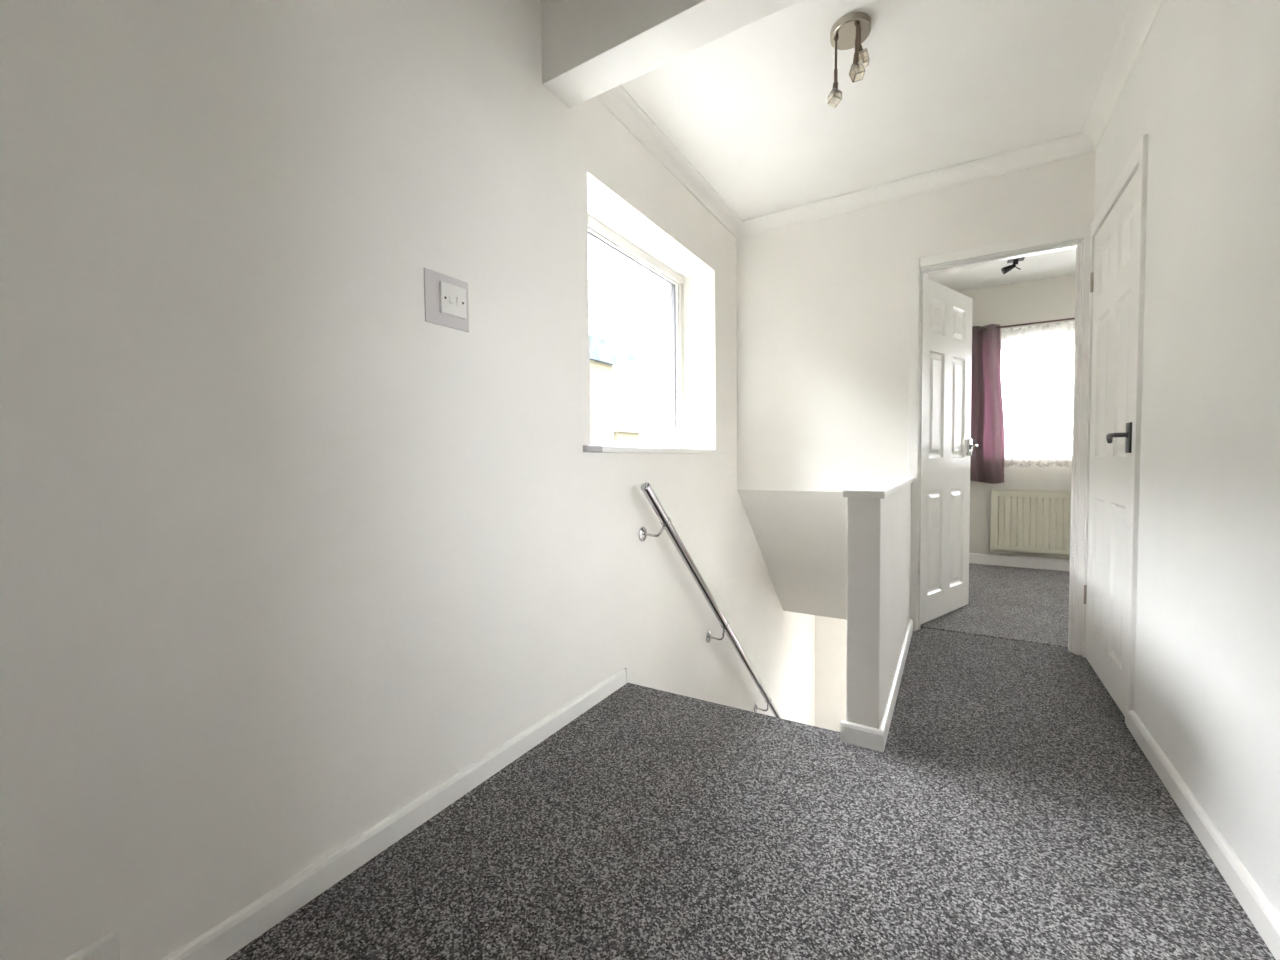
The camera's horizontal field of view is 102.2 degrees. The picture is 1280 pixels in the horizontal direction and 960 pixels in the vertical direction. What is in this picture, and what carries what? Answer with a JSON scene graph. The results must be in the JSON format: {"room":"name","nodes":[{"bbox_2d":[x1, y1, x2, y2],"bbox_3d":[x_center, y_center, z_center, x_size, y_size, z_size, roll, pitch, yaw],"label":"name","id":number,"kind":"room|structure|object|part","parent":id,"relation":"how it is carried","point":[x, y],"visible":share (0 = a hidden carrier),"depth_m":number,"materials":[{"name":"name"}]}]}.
{"room":"stair landing","nodes":[
{"label":"stair landing","id":0,"kind":"room"},
{"bbox_2d":[0,0,814,959],"bbox_3d":[-0.151,0.806,2.412,0.300,5.350,7.300,1,2,31],"label":"wall","id":1,"kind":"structure","parent":0,"point":[288,550],"depth_m":1.13,"materials":[{"name":"paint"}]},
{"bbox_2d":[64,930,119,959],"bbox_3d":[-0.933,0.820,0.826,0.016,0.086,0.146,1,2,31],"label":"power socket","id":2,"kind":"object","parent":1,"relation":"attached to","point":[107,947],"visible":1,"depth_m":0.87,"materials":[{"name":"white plastic"}]},
{"bbox_2d":[163,668,625,959],"bbox_3d":[-0.965,0.916,0.775,0.016,0.067,3.451,1,2,31],"label":"baseboard","id":3,"kind":"structure","parent":1,"relation":"attached to","point":[229,936],"depth_m":1.26,"materials":[{"name":"white paint"}]},
{"bbox_2d":[424,268,468,331],"bbox_3d":[-0.536,-0.502,1.449,0.017,0.143,0.146,1,2,31],"label":"light switch","id":4,"kind":"object","parent":1,"relation":"attached to","point":[445,297],"visible":1,"depth_m":1.44,"materials":[{"name":"white plastic"}]},
{"bbox_2d":[439,281,466,318],"bbox_3d":[-0.529,-0.507,1.462,0.010,0.086,0.086,1,2,31],"label":"switch plate","id":5,"kind":"object","parent":4,"relation":"attached to","point":[452,294],"depth_m":1.46,"materials":[{"name":"white plastic"}]},
{"bbox_2d":[624,667,640,685],"bbox_3d":[0.610,2.105,3.385,0.015,2.667,2.543,1,2,31],"label":"baseboard","id":6,"kind":"structure","parent":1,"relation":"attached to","point":[629,679],"depth_m":2.27,"materials":[{"name":"white paint"}]},
{"bbox_2d":[583,214,727,453],"bbox_3d":[0.040,-0.676,2.648,0.295,1.084,1.438,1,2,31],"label":"window","id":7,"kind":"structure","parent":1,"relation":"in","point":[597,231],"depth_m":2.96,"materials":[{"name":"white plastic"}]},
{"bbox_3d":[-0.185,-0.122,2.027,0.022,0.026,0.104,1,2,31],"label":"sill","id":8,"kind":"part","parent":7,"relation":"part of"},
{"bbox_3d":[-0.078,-0.677,2.670,0.069,1.082,1.243,1,2,31],"label":"frame","id":9,"kind":"part","parent":7,"relation":"part of","materials":[{"name":"white plastic"}]},
{"bbox_3d":[0.075,-0.148,2.650,0.225,0.025,1.436,1,2,31],"label":"sill","id":10,"kind":"part","parent":7,"relation":"part of","materials":[{"name":"white paint"}]},
{"bbox_2d":[595,85,741,238],"bbox_3d":[0.208,-1.571,2.605,0.063,0.077,1.708,1,2,31],"label":"coving","id":11,"kind":"structure","parent":1,"relation":"attached to","point":[616,100],"depth_m":2.47,"materials":[{"name":"paint"}]},
{"bbox_2d":[639,482,781,718],"bbox_3d":[0.670,1.194,3.371,0.113,2.462,2.576,1,2,31],"label":"handrail","id":12,"kind":"object","parent":1,"relation":"attached to","point":[665,521],"visible":0.89,"depth_m":2.70,"materials":[{"name":"silver metal"}]},
{"bbox_3d":[0.068,0.231,2.358,0.103,0.054,0.043,-1,2,-3],"label":"bracket arm","id":13,"kind":"part","parent":12,"relation":"part of","materials":[{"name":"silver metal"}]},
{"bbox_3d":[0.450,0.895,3.009,0.091,0.072,0.028,0,2,11],"label":"bracket arm","id":14,"kind":"part","parent":12,"relation":"part of","materials":[{"name":"silver metal"}]},
{"bbox_2d":[225,563,1275,959],"bbox_3d":[1.663,1.012,1.366,3.910,0.220,7.186,1,2,31],"label":"floor","id":15,"kind":"structure","parent":0,"point":[1010,808],"depth_m":1.31,"materials":[{"name":"grey carpet"}]},
{"bbox_2d":[738,490,846,619],"bbox_3d":[1.626,0.504,4.154,0.916,1.211,2.257,1,2,31],"label":"ceiling","id":16,"kind":"structure","parent":0,"point":[801,536],"depth_m":3.60,"materials":[{"name":"paint"}]},
{"bbox_2d":[815,615,846,731],"bbox_3d":[2.130,2.208,4.071,2.500,2.380,2.200,1,2,31],"label":"wall","id":17,"kind":"structure","parent":0,"point":[830,633],"depth_m":5.32,"materials":[{"name":"paint"}]},
{"bbox_2d":[621,0,1132,291],"bbox_3d":[2.347,-1.735,2.714,4.200,0.200,4.171,1,2,31],"label":"ceiling","id":18,"kind":"structure","parent":0,"point":[945,83],"depth_m":2.15,"materials":[{"name":"paint"}]},
{"bbox_2d":[541,0,800,107],"bbox_3d":[0.457,-1.570,1.367,1.776,0.435,0.146,1,2,31],"label":"beam","id":19,"kind":"structure","parent":18,"relation":"attached to","point":[590,48],"depth_m":1.64,"materials":[{"name":"paint"}]},
{"bbox_2d":[827,11,870,107],"bbox_3d":[0.735,-1.456,1.815,0.141,0.260,0.134,1,2,31],"label":"ceiling light","id":20,"kind":"object","parent":18,"relation":"attached to","point":[852,29],"visible":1,"depth_m":1.78,"materials":[{"name":"silver metal"}]},
{"bbox_3d":[0.689,-1.353,1.828,0.045,0.055,0.046,-1,2,-14],"label":"lamp shade","id":21,"kind":"part","parent":20,"relation":"part of","materials":[{"name":"clear glass"}]},
{"bbox_3d":[0.692,-1.481,1.821,0.020,0.156,0.020,1,2,31],"label":"stem","id":22,"kind":"part","parent":20,"relation":"part of","materials":[{"name":"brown metal"}]},
{"bbox_3d":[0.737,-1.572,1.809,0.134,0.029,0.134,1,2,31],"label":"plate","id":23,"kind":"part","parent":20,"relation":"part of","materials":[{"name":"silver metal"}]},
{"bbox_3d":[0.739,-1.506,1.758,0.020,0.102,0.020,1,2,31],"label":"stem","id":24,"kind":"part","parent":20,"relation":"part of","materials":[{"name":"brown metal"}]},
{"bbox_3d":[0.743,-1.395,1.766,0.044,0.054,0.045,0,2,7],"label":"lamp shade","id":25,"kind":"part","parent":20,"relation":"part of","materials":[{"name":"clear glass"}]},
{"bbox_3d":[0.756,-1.528,1.784,0.020,0.060,0.020,1,2,31],"label":"stem","id":26,"kind":"part","parent":20,"relation":"part of","materials":[{"name":"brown metal"}]},
{"bbox_3d":[0.768,-1.454,1.784,0.043,0.050,0.040,0,2,18],"label":"lamp shade","id":27,"kind":"part","parent":20,"relation":"part of","materials":[{"name":"clear glass"}]},
{"bbox_2d":[1001,257,1024,273],"bbox_3d":[2.845,-1.631,3.940,0.144,0.111,0.096,1,2,31],"label":"ceiling spotlight","id":28,"kind":"object","parent":18,"relation":"attached to","point":[1015,264],"visible":0.92,"depth_m":3.92,"materials":[{"name":"black metal"}]},
{"bbox_3d":[2.862,-1.680,3.931,0.105,0.013,0.090,1,2,31],"label":"mount plate","id":29,"kind":"part","parent":28,"relation":"part of","materials":[{"name":"black metal"}]},
{"bbox_2d":[846,484,910,728],"bbox_3d":[1.111,0.478,2.328,0.104,0.887,1.393,1,2,31],"label":"wall","id":30,"kind":"structure","parent":0,"point":[878,530],"depth_m":1.75,"materials":[{"name":"paint"}]},
{"bbox_2d":[840,619,912,751],"bbox_3d":[1.106,0.837,2.327,0.135,0.067,1.392,1,2,31],"label":"baseboard","id":31,"kind":"structure","parent":30,"relation":"attached to","point":[851,733],"depth_m":1.76,"materials":[{"name":"white paint"}]},
{"bbox_2d":[842,477,913,498],"bbox_3d":[1.102,0.022,2.305,0.130,0.026,1.406,1,2,31],"label":"wall cap","id":32,"kind":"object","parent":30,"relation":"on","point":[883,488],"visible":1,"depth_m":1.85,"materials":[{"name":"white paint"}]},
{"bbox_2d":[736,151,1095,491],"bbox_3d":[2.329,-0.370,2.423,3.900,3.050,0.100,1,2,31],"label":"wall","id":33,"kind":"structure","parent":0,"point":[823,303],"depth_m":3.02,"materials":[{"name":"paint"}]},
{"bbox_2d":[737,132,1094,238],"bbox_3d":[1.367,-1.592,2.861,1.776,0.077,0.063,1,2,31],"label":"coving","id":34,"kind":"structure","parent":33,"relation":"attached to","point":[1076,144],"depth_m":2.76,"materials":[{"name":"paint"}]},
{"bbox_2d":[908,134,1148,723],"bbox_3d":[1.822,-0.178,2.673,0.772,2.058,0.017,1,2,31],"label":"trim","id":35,"kind":"structure","parent":33,"relation":"attached to","point":[1084,232],"depth_m":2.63,"materials":[{"name":"white paint"}]},
{"bbox_2d":[920,277,977,624],"bbox_3d":[1.858,-0.165,3.155,0.700,1.980,0.156,-2,3,-37],"label":"door","id":36,"kind":"structure","parent":35,"relation":"attached to","point":[947,446],"depth_m":3.13,"materials":[{"name":"white paint"}]},
{"bbox_3d":[2.124,-0.208,3.328,0.056,0.110,0.013,-2,3,-37],"label":"handle","id":37,"kind":"part","parent":36,"relation":"part of","materials":[{"name":"silver metal"}]},
{"bbox_3d":[2.108,-0.209,3.280,0.110,0.041,0.052,-2,3,-37],"label":"lever","id":38,"kind":"part","parent":36,"relation":"part of","materials":[{"name":"silver metal"}]},
{"bbox_2d":[959,274,1075,559],"bbox_3d":[3.595,-0.460,4.499,3.900,3.050,0.280,1,2,31],"label":"wall","id":39,"kind":"structure","parent":0,"point":[1053,298],"depth_m":4.49,"materials":[{"name":"paint"}]},
{"bbox_2d":[969,553,1069,570],"bbox_3d":[3.923,0.726,4.178,2.780,0.094,0.016,1,2,31],"label":"baseboard","id":40,"kind":"structure","parent":39,"relation":"attached to","point":[974,558],"depth_m":4.53,"materials":[{"name":"white paint"}]},
{"bbox_2d":[979,318,1074,330],"bbox_3d":[3.656,-1.317,4.189,2.046,0.040,0.124,1,2,31],"label":"curtain rod","id":41,"kind":"object","parent":39,"relation":"attached to","point":[1066,318],"visible":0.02,"depth_m":4.35,"materials":[{"name":"brown wood"}]},
{"bbox_2d":[970,324,1004,483],"bbox_3d":[2.999,-0.664,4.567,0.393,1.387,0.101,1,2,31],"label":"curtain","id":42,"kind":"object","parent":41,"relation":"hanging from","point":[987,460],"visible":0.62,"depth_m":4.53,"materials":[{"name":"fabric"}]},
{"bbox_2d":[1001,321,1074,466],"bbox_3d":[3.718,-0.707,4.196,1.621,1.205,0.028,1,2,31],"label":"curtain","id":43,"kind":"object","parent":41,"relation":"hanging from","point":[1033,459],"visible":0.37,"depth_m":4.41,"materials":[{"name":"white fabric"}]},
{"bbox_2d":[990,490,1070,557],"bbox_3d":[3.603,0.369,4.308,1.126,0.554,0.102,1,2,31],"label":"radiator","id":44,"kind":"object","parent":39,"relation":"attached to","point":[1023,522],"visible":0.46,"depth_m":4.41,"materials":[{"name":"beige metal"}]},
{"bbox_3d":[3.116,0.361,4.580,0.011,0.532,0.060,1,2,31],"label":"panel","id":45,"kind":"part","parent":44,"relation":"part of","materials":[{"name":"beige metal"}]},
{"bbox_3d":[3.593,0.633,4.297,1.112,0.028,0.048,1,2,31],"label":"rail","id":46,"kind":"part","parent":44,"relation":"part of","materials":[{"name":"beige metal"}]},
{"bbox_2d":[992,490,1070,492],"bbox_3d":[3.590,0.100,4.281,1.114,0.012,0.063,1,2,31],"label":"grille","id":47,"kind":"object","parent":44,"relation":"attached to","point":[993,491],"depth_m":4.43,"materials":[{"name":"beige metal"}]},
{"bbox_2d":[1001,336,1073,460],"bbox_3d":[3.802,-0.698,4.330,1.473,1.064,0.247,1,2,31],"label":"window","id":48,"kind":"structure","parent":39,"relation":"in","point":[1064,340],"depth_m":4.57,"materials":[{"name":"white plastic"}]},
{"bbox_2d":[1094,0,1279,915],"bbox_3d":[1.167,-0.325,0.178,0.700,2.950,4.943,1,2,31],"label":"wall","id":49,"kind":"structure","parent":0,"point":[1203,85],"depth_m":1.30,"materials":[{"name":"paint"}]},
{"bbox_2d":[1083,168,1138,716],"bbox_3d":[1.934,-0.128,2.148,0.096,1.980,0.727,1,2,31],"label":"door","id":50,"kind":"structure","parent":49,"relation":"in","point":[1113,278],"depth_m":2.10,"materials":[{"name":"white paint"}]},
{"bbox_3d":[1.769,-0.158,1.918,0.052,0.041,0.110,1,2,31],"label":"lever","id":51,"kind":"part","parent":50,"relation":"part of","materials":[{"name":"grey metal"}]},
{"bbox_3d":[1.771,-0.153,1.867,0.013,0.110,0.056,1,2,31],"label":"handle","id":52,"kind":"part","parent":50,"relation":"part of","materials":[{"name":"grey metal"}]},
{"bbox_2d":[1081,0,1164,150],"bbox_3d":[1.671,-1.553,1.714,0.063,0.077,1.708,1,2,31],"label":"coving","id":53,"kind":"structure","parent":49,"relation":"attached to","point":[1141,17],"depth_m":1.95,"materials":[{"name":"paint"}]},
{"bbox_2d":[1126,710,1279,959],"bbox_3d":[1.457,0.869,1.366,0.016,0.067,1.122,1,2,31],"label":"baseboard","id":54,"kind":"structure","parent":49,"relation":"attached to","point":[1257,907],"depth_m":1.23,"materials":[{"name":"white paint"}]},
{"label":"outside","id":55,"kind":"structure","parent":0,"visible":0},
{"bbox_3d":[7.728,2.877,24.713,130.000,0.400,130.000,1,2,31],"label":"ground","id":56,"kind":"structure","parent":55,"visible":0},
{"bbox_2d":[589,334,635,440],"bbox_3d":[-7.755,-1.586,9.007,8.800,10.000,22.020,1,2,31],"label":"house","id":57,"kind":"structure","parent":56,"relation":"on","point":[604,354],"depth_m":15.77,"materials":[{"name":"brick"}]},
{"bbox_2d":[614,416,644,441],"bbox_3d":[-2.774,-0.626,31.432,5.400,6.320,3.000,1,2,31],"label":"house","id":58,"kind":"structure","parent":56,"relation":"on","point":[624,433],"depth_m":29.94,"materials":[{"name":"brick"}]},
{"bbox_2d":[625,416,628,424],"bbox_3d":[-0.776,-3.494,30.617,0.273,0.570,0.280,1,2,31],"label":"chimney pot","id":59,"kind":"object","parent":58,"relation":"on","point":[626,417],"depth_m":30.51,"materials":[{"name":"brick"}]}
]}

